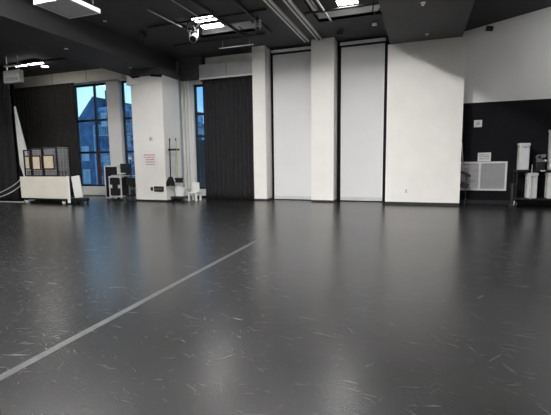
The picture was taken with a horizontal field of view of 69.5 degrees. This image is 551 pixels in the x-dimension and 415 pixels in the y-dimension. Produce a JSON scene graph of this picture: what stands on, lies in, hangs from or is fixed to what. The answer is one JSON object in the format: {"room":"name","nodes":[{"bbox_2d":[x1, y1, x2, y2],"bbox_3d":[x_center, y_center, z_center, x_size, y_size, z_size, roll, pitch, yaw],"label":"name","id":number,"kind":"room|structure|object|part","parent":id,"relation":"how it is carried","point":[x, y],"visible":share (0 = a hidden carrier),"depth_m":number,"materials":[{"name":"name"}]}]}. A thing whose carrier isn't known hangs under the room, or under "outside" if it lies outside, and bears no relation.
{"room":"dance rehearsal studio","nodes":[
{"label":"dance rehearsal studio","id":0,"kind":"room"},
{"bbox_2d":[9,84,19,193],"bbox_3d":[-16.938,-2.460,10.897,0.200,5.800,21.300,2,7,20],"label":"wall","id":1,"kind":"structure","parent":0,"point":[11,86],"depth_m":20.28,"materials":[{"name":"black paint"}]},
{"bbox_2d":[0,0,175,75],"bbox_3d":[-8.461,-4.684,7.122,1.780,0.720,20.550,2,7,20],"label":"ceiling beam","id":2,"kind":"structure","parent":0,"point":[22,22],"depth_m":12.08,"materials":[{"name":"grey paint"}]},
{"bbox_2d":[126,67,181,201],"bbox_3d":[-4.807,-2.817,15.872,1.544,5.080,1.240,2,7,20],"label":"wall column","id":3,"kind":"structure","parent":0,"point":[154,91],"depth_m":15.43,"materials":[{"name":"white paint"}]},
{"bbox_2d":[142,152,157,165],"bbox_3d":[-4.918,-1.877,15.501,0.720,0.540,0.014,2,7,20],"label":"notice sign","id":4,"kind":"object","parent":3,"relation":"attached to","point":[149,158],"visible":1,"depth_m":15.49,"materials":[{"name":"white paper"}]},
{"bbox_2d":[144,154,154,164],"bbox_3d":[-4.915,-1.871,15.495,0.530,0.409,0.005,2,7,20],"label":"print","id":5,"kind":"object","parent":4,"relation":"attached to","point":[149,159],"depth_m":15.50},
{"bbox_3d":[-4.715,-0.336,16.215,1.420,0.070,1.090,2,7,20],"label":"baseboard","id":6,"kind":"part","parent":3,"relation":"part of","materials":[{"name":"black rubber"}]},
{"bbox_2d":[154,186,163,191],"bbox_3d":[-4.546,-0.721,15.476,0.420,0.200,0.064,2,7,20],"label":"outlet box","id":7,"kind":"object","parent":3,"relation":"attached to","point":[156,188],"visible":1,"depth_m":15.45,"materials":[{"name":"black plastic"}]},
{"bbox_2d":[178,56,204,80],"bbox_3d":[-3.472,-5.755,16.499,1.100,0.860,0.260,2,7,20],"label":"wall","id":8,"kind":"structure","parent":0,"point":[188,67],"depth_m":16.39,"materials":[{"name":"grey paint"}]},
{"bbox_2d":[0,0,387,76],"bbox_3d":[-7.156,-5.243,6.979,20.700,0.390,21.300,2,7,20],"label":"ceiling","id":9,"kind":"structure","parent":0,"point":[126,18],"depth_m":12.95,"materials":[{"name":"grey paint"}]},
{"bbox_2d":[3,55,23,83],"bbox_3d":[-10.463,-5.496,15.819,0.920,1.050,0.210,2,7,20],"label":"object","id":10,"kind":"object","parent":9,"relation":"hanging from","point":[10,76],"visible":1,"depth_m":15.75,"materials":[{"name":"white plastic"}]},
{"bbox_2d":[0,57,67,67],"bbox_3d":[-10.173,-5.891,16.206,6.500,0.080,0.080,2,7,20],"label":"ceiling pipe","id":11,"kind":"object","parent":9,"relation":"attached to","point":[61,58],"visible":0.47,"depth_m":15.89,"materials":[{"name":"black metal"}]},
{"bbox_2d":[23,59,44,64],"bbox_3d":[-10.090,-6.065,16.567,0.760,0.100,0.390,2,7,20],"label":"ceiling light","id":12,"kind":"object","parent":9,"relation":"attached to","point":[34,59],"visible":0.5,"depth_m":16.49,"materials":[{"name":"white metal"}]},
{"bbox_2d":[33,0,100,18],"bbox_3d":[-4.446,-4.745,8.446,0.900,1.000,0.900,2,7,20],"label":"pendant light","id":13,"kind":"object","parent":9,"relation":"hanging from","point":[70,9],"visible":1,"depth_m":8.47,"materials":[{"name":"white plastic"}]},
{"bbox_2d":[139,30,146,39],"bbox_3d":[-4.308,-5.606,12.949,0.268,0.323,0.339,2,7,20],"label":"spotlight","id":14,"kind":"object","parent":9,"relation":"hanging from","point":[142,35],"visible":1,"depth_m":12.85,"materials":[{"name":"black metal"}]},
{"bbox_2d":[147,9,181,26],"bbox_3d":[-3.253,-5.582,11.746,0.061,0.044,1.563,2,7,23],"label":"conduit","id":15,"kind":"object","parent":9,"relation":"attached to","point":[147,9],"visible":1,"depth_m":11.63,"materials":[{"name":"grey metal"}]},
{"bbox_2d":[171,0,197,16],"bbox_3d":[-2.593,-5.517,10.847,0.040,0.040,1.700,2,7,21],"label":"conduit","id":16,"kind":"object","parent":9,"relation":"attached to","point":[171,0],"visible":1,"depth_m":11.01,"materials":[{"name":"grey metal"}]},
{"bbox_2d":[189,25,198,42],"bbox_3d":[-2.587,-5.469,12.559,0.290,0.546,0.396,-2,7,-13],"label":"spotlight","id":17,"kind":"object","parent":9,"relation":"hanging from","point":[193,38],"visible":1,"depth_m":12.47,"materials":[{"name":"white metal"}]},
{"bbox_2d":[190,14,215,22],"bbox_3d":[-2.228,-5.962,12.375,0.760,0.205,0.360,2,7,20],"label":"ceiling light","id":18,"kind":"object","parent":9,"relation":"attached to","point":[201,15],"visible":0.6,"depth_m":12.29,"materials":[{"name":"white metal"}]},
{"bbox_2d":[148,8,266,27],"bbox_3d":[-2.132,-5.627,11.844,4.000,0.060,0.060,2,7,20],"label":"ceiling pipe","id":19,"kind":"object","parent":9,"relation":"attached to","point":[265,9],"visible":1,"depth_m":11.79,"materials":[{"name":"black metal"}]},
{"bbox_2d":[199,20,224,28],"bbox_3d":[-2.078,-6.034,12.986,0.760,0.205,0.340,2,7,20],"label":"ceiling light","id":20,"kind":"object","parent":9,"relation":"attached to","point":[211,24],"visible":0.81,"depth_m":12.92,"materials":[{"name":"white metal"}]},
{"bbox_2d":[201,23,222,28],"bbox_3d":[-2.077,-5.941,12.997,0.700,0.018,0.280,2,7,20],"label":"diffuser","id":21,"kind":"object","parent":20,"relation":"attached to","point":[204,25],"depth_m":12.92,"materials":[{"name":"white plastic"}]},
{"bbox_2d":[190,0,243,35],"bbox_3d":[-1.813,-5.574,11.438,0.090,0.090,4.150,2,7,20],"label":"ceiling pipe","id":22,"kind":"object","parent":9,"relation":"attached to","point":[204,8],"visible":1,"depth_m":11.56,"materials":[{"name":"black metal"}]},
{"bbox_2d":[173,33,265,45],"bbox_3d":[-2.029,-5.862,13.868,3.600,0.060,0.060,2,7,20],"label":"ceiling pipe","id":23,"kind":"object","parent":9,"relation":"attached to","point":[258,33],"visible":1,"depth_m":13.82,"materials":[{"name":"black metal"}]},
{"bbox_2d":[219,38,253,48],"bbox_3d":[-1.394,-5.812,14.070,1.340,0.240,0.040,2,7,20],"label":"conduit","id":24,"kind":"object","parent":9,"relation":"attached to","point":[249,38],"visible":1,"depth_m":14.03,"materials":[{"name":"grey metal"}]},
{"bbox_2d":[231,0,272,33],"bbox_3d":[-1.297,-5.410,9.956,0.080,0.080,6.900,2,7,20],"label":"ceiling pipe","id":25,"kind":"object","parent":9,"relation":"attached to","point":[234,1],"visible":1,"depth_m":11.43,"materials":[{"name":"black metal"}]},
{"bbox_2d":[254,14,260,30],"bbox_3d":[-0.529,-5.434,11.660,0.189,0.460,0.230,-3,7,-22],"label":"spotlight","id":26,"kind":"object","parent":9,"relation":"hanging from","point":[257,26],"visible":1,"depth_m":11.62,"materials":[{"name":"black metal"}]},
{"bbox_2d":[263,0,308,41],"bbox_3d":[-1.150,-5.200,7.987,0.170,0.070,13.280,2,7,20],"label":"rail","id":27,"kind":"object","parent":9,"relation":"attached to","point":[270,3],"visible":1,"depth_m":11.89,"materials":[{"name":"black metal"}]},
{"bbox_2d":[283,0,321,40],"bbox_3d":[-0.699,-5.186,7.824,0.170,0.070,13.280,2,7,20],"label":"rail","id":28,"kind":"object","parent":9,"relation":"attached to","point":[289,3],"visible":1,"depth_m":11.85,"materials":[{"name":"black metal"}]},
{"bbox_2d":[316,0,331,21],"bbox_3d":[1.174,-5.567,10.800,0.060,0.060,3.000,2,7,21],"label":"conduit","id":29,"kind":"object","parent":9,"relation":"attached to","point":[317,1],"visible":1,"depth_m":11.25,"materials":[{"name":"grey metal"}]},
{"bbox_2d":[337,29,343,35],"bbox_3d":[2.139,-5.770,13.075,0.220,0.180,0.150,2,7,20],"label":"ceiling sensor","id":30,"kind":"object","parent":9,"relation":"attached to","point":[339,33],"visible":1,"depth_m":13.02,"materials":[{"name":"black plastic"}]},
{"bbox_2d":[304,2,378,14],"bbox_3d":[1.882,-5.609,11.178,2.200,0.070,0.070,2,7,20],"label":"ceiling pipe","id":31,"kind":"object","parent":9,"relation":"attached to","point":[373,3],"visible":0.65,"depth_m":11.16,"materials":[{"name":"black metal"}]},
{"bbox_2d":[335,0,358,5],"bbox_3d":[2.010,-5.871,11.143,0.610,0.205,0.380,2,7,20],"label":"ceiling light","id":32,"kind":"object","parent":9,"relation":"attached to","point":[339,2],"visible":1,"depth_m":11.17,"materials":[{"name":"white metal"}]},
{"bbox_2d":[14,37,384,200],"bbox_3d":[-3.575,-3.342,17.147,20.600,5.800,0.300,2,7,20],"label":"wall","id":33,"kind":"structure","parent":0,"point":[245,56],"depth_m":17.02,"materials":[{"name":"white paint"}]},
{"bbox_2d":[20,68,125,87],"bbox_3d":[-9.695,-6.090,18.751,6.250,0.540,0.280,2,7,20],"label":"trim","id":34,"kind":"structure","parent":33,"relation":"attached to","point":[93,75],"depth_m":18.53,"materials":[{"name":"beige paint"}]},
{"bbox_2d":[10,82,80,194],"bbox_3d":[-11.249,-3.244,19.381,4.160,5.240,0.197,2,7,20],"label":"stage curtain","id":35,"kind":"object","parent":34,"relation":"hanging from","point":[47,117],"visible":0.61,"depth_m":19.09,"materials":[{"name":"black fabric"}]},
{"bbox_2d":[74,83,109,185],"bbox_3d":[-8.657,-3.423,19.000,2.140,4.820,0.100,2,7,20],"label":"window","id":36,"kind":"structure","parent":33,"relation":"in","point":[96,119],"depth_m":19.03,"materials":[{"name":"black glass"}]},
{"bbox_2d":[82,186,105,194],"bbox_3d":[-8.816,-0.803,19.040,2.200,0.390,0.160,2,7,20],"label":"trim","id":37,"kind":"structure","parent":33,"relation":"attached to","point":[86,190],"depth_m":18.90,"materials":[{"name":"white paint"}]},
{"bbox_2d":[106,80,123,173],"bbox_3d":[-7.398,-3.155,18.372,0.710,5.240,0.070,2,7,20],"label":"column","id":38,"kind":"structure","parent":33,"relation":"attached to","point":[112,87],"depth_m":18.25,"materials":[{"name":"white paint"}]},
{"bbox_2d":[121,81,135,186],"bbox_3d":[-6.646,-3.365,18.286,0.750,4.820,0.070,2,7,20],"label":"window","id":39,"kind":"structure","parent":33,"relation":"in","point":[125,118],"depth_m":18.30,"materials":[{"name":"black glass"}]},
{"bbox_2d":[194,84,205,188],"bbox_3d":[-2.421,-2.981,16.778,2.160,4.420,0.080,2,7,20],"label":"window","id":40,"kind":"structure","parent":33,"relation":"in","point":[200,85],"depth_m":17.06,"materials":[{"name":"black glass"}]},
{"bbox_2d":[197,189,205,195],"bbox_3d":[-3.027,-0.644,17.001,0.920,0.260,0.200,2,7,20],"label":"trim","id":41,"kind":"structure","parent":33,"relation":"attached to","point":[203,191],"depth_m":16.93,"materials":[{"name":"white paint"}]},
{"bbox_2d":[199,59,251,79],"bbox_3d":[-1.867,-5.409,15.775,2.330,0.580,0.630,2,7,20],"label":"trim","id":42,"kind":"structure","parent":33,"relation":"attached to","point":[243,67],"depth_m":15.51,"materials":[{"name":"grey paint"}]},
{"bbox_2d":[201,75,253,198],"bbox_3d":[-1.877,-2.741,15.950,2.380,4.800,0.163,2,7,20],"label":"stage curtain","id":43,"kind":"object","parent":42,"relation":"hanging from","point":[227,102],"visible":0.98,"depth_m":15.92,"materials":[{"name":"black fabric"}]},
{"bbox_2d":[271,49,274,198],"bbox_3d":[-0.104,-3.213,15.666,0.080,5.800,0.080,2,7,20],"label":"trim","id":44,"kind":"structure","parent":33,"relation":"attached to","point":[272,114],"depth_m":15.62,"materials":[{"name":"black paint"}]},
{"bbox_2d":[271,46,310,199],"bbox_3d":[0.666,-3.155,15.299,1.620,5.690,0.228,2,7,20],"label":"roller shade","id":45,"kind":"object","parent":33,"relation":"attached to","point":[291,66],"visible":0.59,"depth_m":15.28,"materials":[{"name":"grey fabric"}]},
{"bbox_3d":[0.607,-5.928,14.909,1.620,0.090,0.080,2,7,20],"label":"head rail","id":46,"kind":"part","parent":45,"relation":"part of","materials":[{"name":"metal"}]},
{"bbox_2d":[337,42,340,200],"bbox_3d":[2.358,-3.140,14.772,0.100,5.800,0.080,2,7,20],"label":"trim","id":47,"kind":"structure","parent":33,"relation":"attached to","point":[339,46],"depth_m":14.72,"materials":[{"name":"black paint"}]},
{"bbox_2d":[340,37,385,200],"bbox_3d":[3.132,-3.082,14.403,1.590,5.690,0.228,2,7,20],"label":"roller shade","id":48,"kind":"object","parent":33,"relation":"attached to","point":[362,61],"visible":1,"depth_m":14.37,"materials":[{"name":"grey fabric"}]},
{"bbox_3d":[3.073,-5.855,14.014,1.590,0.090,0.080,2,7,20],"label":"head rail","id":49,"kind":"part","parent":48,"relation":"part of","materials":[{"name":"metal"}]},
{"bbox_2d":[382,36,389,201],"bbox_3d":[3.955,-3.092,14.192,0.160,5.800,0.080,2,7,20],"label":"trim","id":50,"kind":"structure","parent":33,"relation":"attached to","point":[387,43],"depth_m":14.14,"materials":[{"name":"black paint"}]},
{"bbox_2d":[252,45,271,200],"bbox_3d":[-0.494,-3.189,15.501,0.520,5.800,0.700,2,7,20],"label":"pillar","id":51,"kind":"structure","parent":0,"point":[261,55],"depth_m":15.22,"materials":[{"name":"white paint"}]},
{"bbox_3d":[-0.458,-0.344,15.833,0.520,0.070,0.690,2,7,20],"label":"baseboard","id":52,"kind":"part","parent":51,"relation":"part of","materials":[{"name":"black rubber"}]},
{"bbox_2d":[0,194,550,414],"bbox_3d":[-3.841,0.859,6.494,27.600,0.100,21.300,2,7,20],"label":"floor","id":53,"kind":"structure","parent":0,"point":[338,307],"depth_m":4.13,"materials":[{"name":"black plastic"}]},
{"bbox_2d":[0,74,19,199],"bbox_3d":[-12.591,-2.987,17.332,3.250,5.250,0.148,2,7,20],"label":"stage curtain","id":54,"kind":"object","parent":53,"relation":"on","point":[8,167],"visible":0.94,"depth_m":16.95,"materials":[{"name":"black fabric"}]},
{"bbox_2d":[14,106,33,200],"bbox_3d":[-10.437,-2.234,16.569,0.560,3.902,0.400,2,7,20],"label":"screen","id":55,"kind":"object","parent":53,"relation":"on","point":[20,139],"visible":0.62,"depth_m":16.43,"materials":[{"name":"white plastic"}]},
{"bbox_2d":[20,176,74,203],"bbox_3d":[-8.779,-0.721,15.660,2.500,1.060,0.820,2,7,20],"label":"wheeled cart","id":56,"kind":"object","parent":53,"relation":"on","point":[32,187],"visible":0.8,"depth_m":15.27,"materials":[{"name":"beige laminate"}]},
{"bbox_2d":[23,150,40,175],"bbox_3d":[-9.666,-1.776,15.887,0.384,1.047,0.650,2,7,20],"label":"wire crate","id":57,"kind":"object","parent":56,"relation":"on","point":[27,158],"visible":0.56,"depth_m":15.60,"materials":[{"name":"black metal"}]},
{"bbox_3d":[-9.733,-1.758,15.585,0.280,0.540,0.020,2,7,20],"label":"card frame","id":58,"kind":"part","parent":57,"relation":"part of","materials":[{"name":"beige paper"}]},
{"bbox_2d":[30,148,55,176],"bbox_3d":[-9.182,-1.782,15.710,0.594,1.087,0.650,2,7,20],"label":"wire crate","id":59,"kind":"object","parent":56,"relation":"on","point":[36,161],"visible":0.66,"depth_m":15.43,"materials":[{"name":"black metal"}]},
{"bbox_3d":[-9.282,-1.735,15.423,0.440,0.560,0.020,2,7,20],"label":"card frame","id":60,"kind":"part","parent":59,"relation":"part of","materials":[{"name":"beige paper"}]},
{"bbox_2d":[42,147,70,176],"bbox_3d":[-8.543,-1.778,15.476,0.714,1.117,0.650,2,7,20],"label":"wire crate","id":61,"kind":"object","parent":56,"relation":"on","point":[48,160],"visible":1,"depth_m":15.27,"materials":[{"name":"black metal"}]},
{"bbox_3d":[-8.681,-1.737,15.202,0.560,0.560,0.020,2,7,20],"label":"card frame","id":62,"kind":"part","parent":61,"relation":"part of","materials":[{"name":"beige paper"}]},
{"bbox_3d":[-7.769,-0.671,14.899,0.080,1.010,0.080,2,7,20],"label":"post","id":63,"kind":"part","parent":56,"relation":"part of","materials":[{"name":"white plastic"}]},
{"bbox_2d":[71,175,89,203],"bbox_3d":[-7.399,-0.678,15.036,0.519,1.083,0.350,2,7,20],"label":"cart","id":64,"kind":"object","parent":53,"relation":"on","point":[76,182],"visible":0.98,"depth_m":14.89,"materials":[{"name":"white plastic"}]},
{"bbox_3d":[-7.386,-0.304,15.076,0.500,0.130,0.350,2,7,20],"label":"folded leg","id":65,"kind":"part","parent":64,"relation":"part of","materials":[{"name":"black metal"}]},
{"bbox_2d":[104,166,118,198],"bbox_3d":[-7.096,-1.104,17.232,0.750,1.420,0.050,2,7,20],"label":"framed board","id":66,"kind":"object","parent":53,"relation":"on","point":[108,170],"visible":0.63,"depth_m":17.25,"materials":[{"name":"white plastic"}]},
{"bbox_2d":[108,176,129,199],"bbox_3d":[-6.501,-0.814,16.533,0.632,0.990,0.512,2,7,20],"label":"flight case","id":67,"kind":"object","parent":53,"relation":"on","point":[117,187],"visible":0.98,"depth_m":16.33,"materials":[{"name":"black plastic"}]},
{"bbox_2d":[111,174,134,175],"bbox_3d":[-6.258,-1.338,16.441,0.950,0.055,0.500,2,7,20],"label":"lid","id":68,"kind":"object","parent":67,"relation":"on","point":[116,174],"visible":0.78,"depth_m":16.29,"materials":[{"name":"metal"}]},
{"bbox_2d":[120,164,131,174],"bbox_3d":[-6.158,-1.584,16.359,0.540,0.449,0.170,2,7,20],"label":"monitor","id":69,"kind":"object","parent":68,"relation":"on","point":[124,168],"visible":0.84,"depth_m":16.32,"materials":[{"name":"black plastic"}]},
{"bbox_2d":[0,239,260,380],"bbox_3d":[-1.379,1.006,4.509,0.152,0.002,6.860,1,7,17],"label":"tape","id":70,"kind":"object","parent":53,"relation":"on","point":[17,368],"visible":1,"depth_m":3.75,"materials":[{"name":"grey plastic"}]},
{"bbox_2d":[125,177,136,199],"bbox_3d":[-5.818,-0.793,16.452,0.600,0.950,0.500,2,7,20],"label":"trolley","id":71,"kind":"object","parent":53,"relation":"on","point":[128,180],"visible":0.49,"depth_m":16.30,"materials":[{"name":"black metal"}]},
{"bbox_2d":[128,157,135,200],"bbox_3d":[-5.777,-1.132,15.893,0.256,1.750,0.260,2,7,20],"label":"lamp","id":72,"kind":"object","parent":53,"relation":"on","point":[129,158],"visible":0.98,"depth_m":15.88,"materials":[{"name":"black metal"}]},
{"bbox_2d":[171,184,191,201],"bbox_3d":[-3.751,-0.594,15.772,0.600,0.660,0.600,2,7,20],"label":"bucket","id":73,"kind":"object","parent":53,"relation":"on","point":[179,190],"visible":0.94,"depth_m":15.61,"materials":[{"name":"white plastic"}]},
{"bbox_2d":[180,81,187,195],"bbox_3d":[-3.932,-2.885,17.022,0.172,4.930,0.176,2,7,20],"label":"riser pipe","id":74,"kind":"object","parent":53,"relation":"on","point":[181,82],"visible":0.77,"depth_m":16.95,"materials":[{"name":"white metal"}]},
{"bbox_2d":[184,81,189,191],"bbox_3d":[-3.781,-2.881,16.967,0.103,4.930,0.106,2,7,20],"label":"riser pipe","id":75,"kind":"object","parent":53,"relation":"on","point":[187,152],"visible":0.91,"depth_m":16.93,"materials":[{"name":"white metal"}]},
{"bbox_2d":[187,80,192,195],"bbox_3d":[-3.640,-2.876,16.916,0.123,4.930,0.126,2,7,20],"label":"riser pipe","id":76,"kind":"object","parent":53,"relation":"on","point":[188,94],"visible":0.81,"depth_m":16.85,"materials":[{"name":"white metal"}]},
{"bbox_2d":[188,182,201,200],"bbox_3d":[-3.213,-0.632,15.785,0.400,0.720,0.400,2,7,20],"label":"chair","id":77,"kind":"object","parent":53,"relation":"on","point":[195,185],"visible":0.97,"depth_m":15.83,"materials":[{"name":"white plastic"}]},
{"bbox_3d":[-3.181,-0.817,15.858,0.320,0.370,0.040,2,7,20],"label":"panel","id":78,"kind":"part","parent":77,"relation":"part of","materials":[{"name":"white plastic"}]},
{"bbox_2d":[460,145,472,204],"bbox_3d":[6.310,-1.105,13.056,0.443,2.049,0.431,2,7,20],"label":"music stand","id":79,"kind":"object","parent":53,"relation":"on","point":[465,185],"visible":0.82,"depth_m":13.06,"materials":[{"name":"black metal"}]},
{"bbox_2d":[459,202,508,204],"bbox_3d":[7.025,-0.133,13.303,1.680,0.050,0.060,2,7,20],"label":"bar","id":80,"kind":"object","parent":53,"relation":"on","point":[459,202],"visible":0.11,"depth_m":13.25,"materials":[{"name":"black metal"}]},
{"bbox_2d":[508,184,516,206],"bbox_3d":[7.537,-0.397,12.613,0.220,0.720,0.220,2,7,20],"label":"post","id":81,"kind":"object","parent":53,"relation":"on","point":[512,186],"visible":0.94,"depth_m":12.57,"materials":[{"name":"black plastic"}]},
{"bbox_3d":[7.531,-0.428,12.622,0.136,0.660,0.140,2,7,20],"label":"post","id":82,"kind":"part","parent":81,"relation":"part of","materials":[{"name":"black plastic"}]},
{"bbox_2d":[513,165,550,206],"bbox_3d":[8.350,-0.673,12.308,1.660,1.320,0.510,2,7,20],"label":"wire rack","id":83,"kind":"object","parent":53,"relation":"on","point":[516,171],"visible":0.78,"depth_m":12.31,"materials":[{"name":"black metal"}]},
{"bbox_3d":[7.520,-0.624,12.399,0.034,1.060,0.036,2,7,20],"label":"post","id":84,"kind":"part","parent":83,"relation":"part of","materials":[{"name":"black metal"}]},
{"bbox_2d":[517,143,530,169],"bbox_3d":[7.745,-1.591,12.411,0.304,0.830,0.332,2,7,20],"label":"storage bin","id":85,"kind":"object","parent":83,"relation":"on","point":[523,152],"visible":1,"depth_m":12.28,"materials":[{"name":"grey plastic"}]},
{"bbox_3d":[7.741,-1.959,12.372,0.304,0.090,0.324,2,7,20],"label":"lid","id":86,"kind":"part","parent":85,"relation":"part of","materials":[{"name":"grey plastic"}]},
{"bbox_2d":[524,173,538,197],"bbox_3d":[8.000,-0.690,12.425,0.304,0.790,0.332,2,7,20],"label":"storage bin","id":87,"kind":"object","parent":83,"relation":"on","point":[528,185],"visible":0.98,"depth_m":12.30,"materials":[{"name":"grey plastic"}]},
{"bbox_3d":[7.997,-1.038,12.389,0.304,0.090,0.324,2,7,20],"label":"lid","id":88,"kind":"part","parent":87,"relation":"part of","materials":[{"name":"grey plastic"}]},
{"bbox_2d":[514,170,550,171],"bbox_3d":[8.347,-1.136,12.260,1.660,0.050,0.440,2,7,20],"label":"shelf","id":89,"kind":"object","parent":83,"relation":"attached to","point":[514,170],"depth_m":12.19,"materials":[{"name":"black metal"}]},
{"bbox_2d":[514,197,550,200],"bbox_3d":[8.357,-0.262,12.360,1.660,0.050,0.440,2,7,20],"label":"shelf","id":90,"kind":"object","parent":83,"relation":"attached to","point":[516,198],"depth_m":12.33,"materials":[{"name":"black metal"}]},
{"bbox_2d":[534,154,546,169],"bbox_3d":[8.194,-1.405,12.266,0.274,0.483,0.272,2,7,20],"label":"machine","id":91,"kind":"object","parent":83,"relation":"on","point":[539,164],"visible":1,"depth_m":12.20,"materials":[{"name":"black plastic"}]},
{"bbox_2d":[544,173,550,198],"bbox_3d":[8.507,-0.675,12.241,0.304,0.790,0.332,2,7,20],"label":"storage bin","id":92,"kind":"object","parent":83,"relation":"on","point":[547,194],"visible":1,"depth_m":12.17,"materials":[{"name":"grey plastic"}]},
{"bbox_2d":[547,130,550,169],"bbox_3d":[8.513,-1.762,12.109,0.304,1.220,0.332,2,7,20],"label":"storage bin","id":93,"kind":"object","parent":83,"relation":"on","point":[549,142],"visible":1,"depth_m":12.13,"materials":[{"name":"grey plastic"}]},
{"bbox_2d":[311,37,337,201],"bbox_3d":[1.812,-3.121,14.664,0.830,5.800,0.700,2,7,20],"label":"pillar","id":94,"kind":"structure","parent":0,"point":[324,52],"depth_m":14.35,"materials":[{"name":"white paint"}]},
{"bbox_3d":[1.848,-0.275,14.996,0.830,0.070,0.690,2,7,20],"label":"baseboard","id":95,"kind":"part","parent":94,"relation":"part of","materials":[{"name":"black rubber"}]},
{"bbox_2d":[385,36,465,202],"bbox_3d":[4.965,-2.789,13.333,2.320,5.170,0.900,2,7,20],"label":"wall","id":96,"kind":"structure","parent":0,"point":[425,79],"depth_m":12.89,"materials":[{"name":"white paint"}]},
{"bbox_2d":[378,0,474,43],"bbox_3d":[1.338,-4.454,3.264,2.160,0.530,20.000,2,7,20],"label":"ceiling","id":97,"kind":"structure","parent":0,"point":[405,21],"depth_m":10.68,"materials":[{"name":"grey paint"}]},
{"bbox_2d":[459,7,550,200],"bbox_3d":[9.367,-3.596,12.320,7.000,7.100,0.400,2,7,20],"label":"wall","id":98,"kind":"structure","parent":0,"point":[512,61],"depth_m":12.79,"materials":[{"name":"white paint"}]},
{"bbox_2d":[385,200,550,205],"bbox_3d":[8.189,-0.091,12.469,9.120,0.130,0.910,2,7,20],"label":"baseboard","id":99,"kind":"structure","parent":98,"relation":"attached to","point":[548,203],"depth_m":13.13,"materials":[{"name":"black rubber"}]},
{"bbox_2d":[474,120,481,126],"bbox_3d":[6.708,-2.779,13.152,0.240,0.230,0.047,2,7,20],"label":"thermostat","id":100,"kind":"object","parent":98,"relation":"attached to","point":[477,123],"visible":1,"depth_m":13.13,"materials":[{"name":"white paint"}]},
{"bbox_2d":[460,161,507,190],"bbox_3d":[6.824,-1.054,13.320,1.640,0.960,0.040,2,7,20],"label":"air vent","id":101,"kind":"object","parent":98,"relation":"in","point":[487,176],"visible":0.67,"depth_m":13.25,"materials":[{"name":"white metal"}]},
{"bbox_2d":[478,152,490,160],"bbox_3d":[6.947,-1.682,13.211,0.390,0.290,0.018,2,7,20],"label":"wall sign","id":102,"kind":"object","parent":98,"relation":"attached to","point":[481,156],"visible":1,"depth_m":13.20,"materials":[{"name":"white paper"}]},
{"bbox_2d":[485,26,494,30],"bbox_3d":[6.763,-5.620,12.565,0.255,0.194,0.473,2,7,20],"label":"wall spotlight","id":103,"kind":"object","parent":98,"relation":"attached to","point":[488,28],"visible":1,"depth_m":12.36,"materials":[{"name":"black metal"}]},
{"bbox_2d":[464,0,550,31],"bbox_3d":[5.807,-5.230,2.230,6.900,1.460,21.300,2,7,20],"label":"ceiling","id":104,"kind":"structure","parent":0,"point":[483,12],"depth_m":11.72,"materials":[{"name":"black paint"}]},
{"bbox_3d":[-3.956,-2.227,15.287,0.505,0.080,0.160,2,7,20],"label":"holder","id":105,"kind":"object","parent":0,"visible":0},
{"bbox_2d":[166,138,174,185],"bbox_3d":[-4.078,-1.737,15.326,0.332,1.840,0.315,-1,7,-6],"label":"mop","id":106,"kind":"object","parent":105,"relation":"hanging from","point":[170,181],"visible":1,"depth_m":15.32,"materials":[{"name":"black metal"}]},
{"bbox_2d":[174,138,182,182],"bbox_3d":[-3.739,-1.802,15.259,0.353,1.702,0.100,2,7,20],"label":"dustpan","id":107,"kind":"object","parent":105,"relation":"hanging from","point":[177,180],"visible":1,"depth_m":15.29,"materials":[{"name":"black plastic"}]},
{"label":"outside","id":108,"kind":"structure","parent":0,"visible":0},
{"bbox_3d":[-1.152,0.941,40.886,90.000,0.200,44.700,2,7,20],"label":"ground","id":109,"kind":"structure","parent":108,"visible":0},
{"bbox_2d":[93,123,134,183],"bbox_3d":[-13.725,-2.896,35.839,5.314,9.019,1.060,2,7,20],"label":"building","id":110,"kind":"structure","parent":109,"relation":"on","point":[128,134],"depth_m":35.68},
{"bbox_2d":[79,96,202,183],"bbox_3d":[-17.514,-5.056,42.232,18.000,11.800,8.040,2,7,20],"label":"building","id":111,"kind":"structure","parent":109,"relation":"on","point":[85,128],"depth_m":37.86,"materials":[{"name":"glass"}]},
{"bbox_2d":[198,124,203,139],"bbox_3d":[-3.975,-3.119,36.880,9.000,8.850,5.200,2,7,20],"label":"building","id":112,"kind":"structure","parent":109,"relation":"on","point":[200,126],"depth_m":34.80,"materials":[{"name":"glass"}]},
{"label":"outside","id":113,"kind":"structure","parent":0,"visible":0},
{"bbox_2d":[199,140,205,186],"bbox_3d":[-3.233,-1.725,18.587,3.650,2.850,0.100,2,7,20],"label":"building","id":114,"kind":"structure","parent":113,"point":[201,142],"depth_m":18.57,"materials":[{"name":"blue glass"}]}
]}

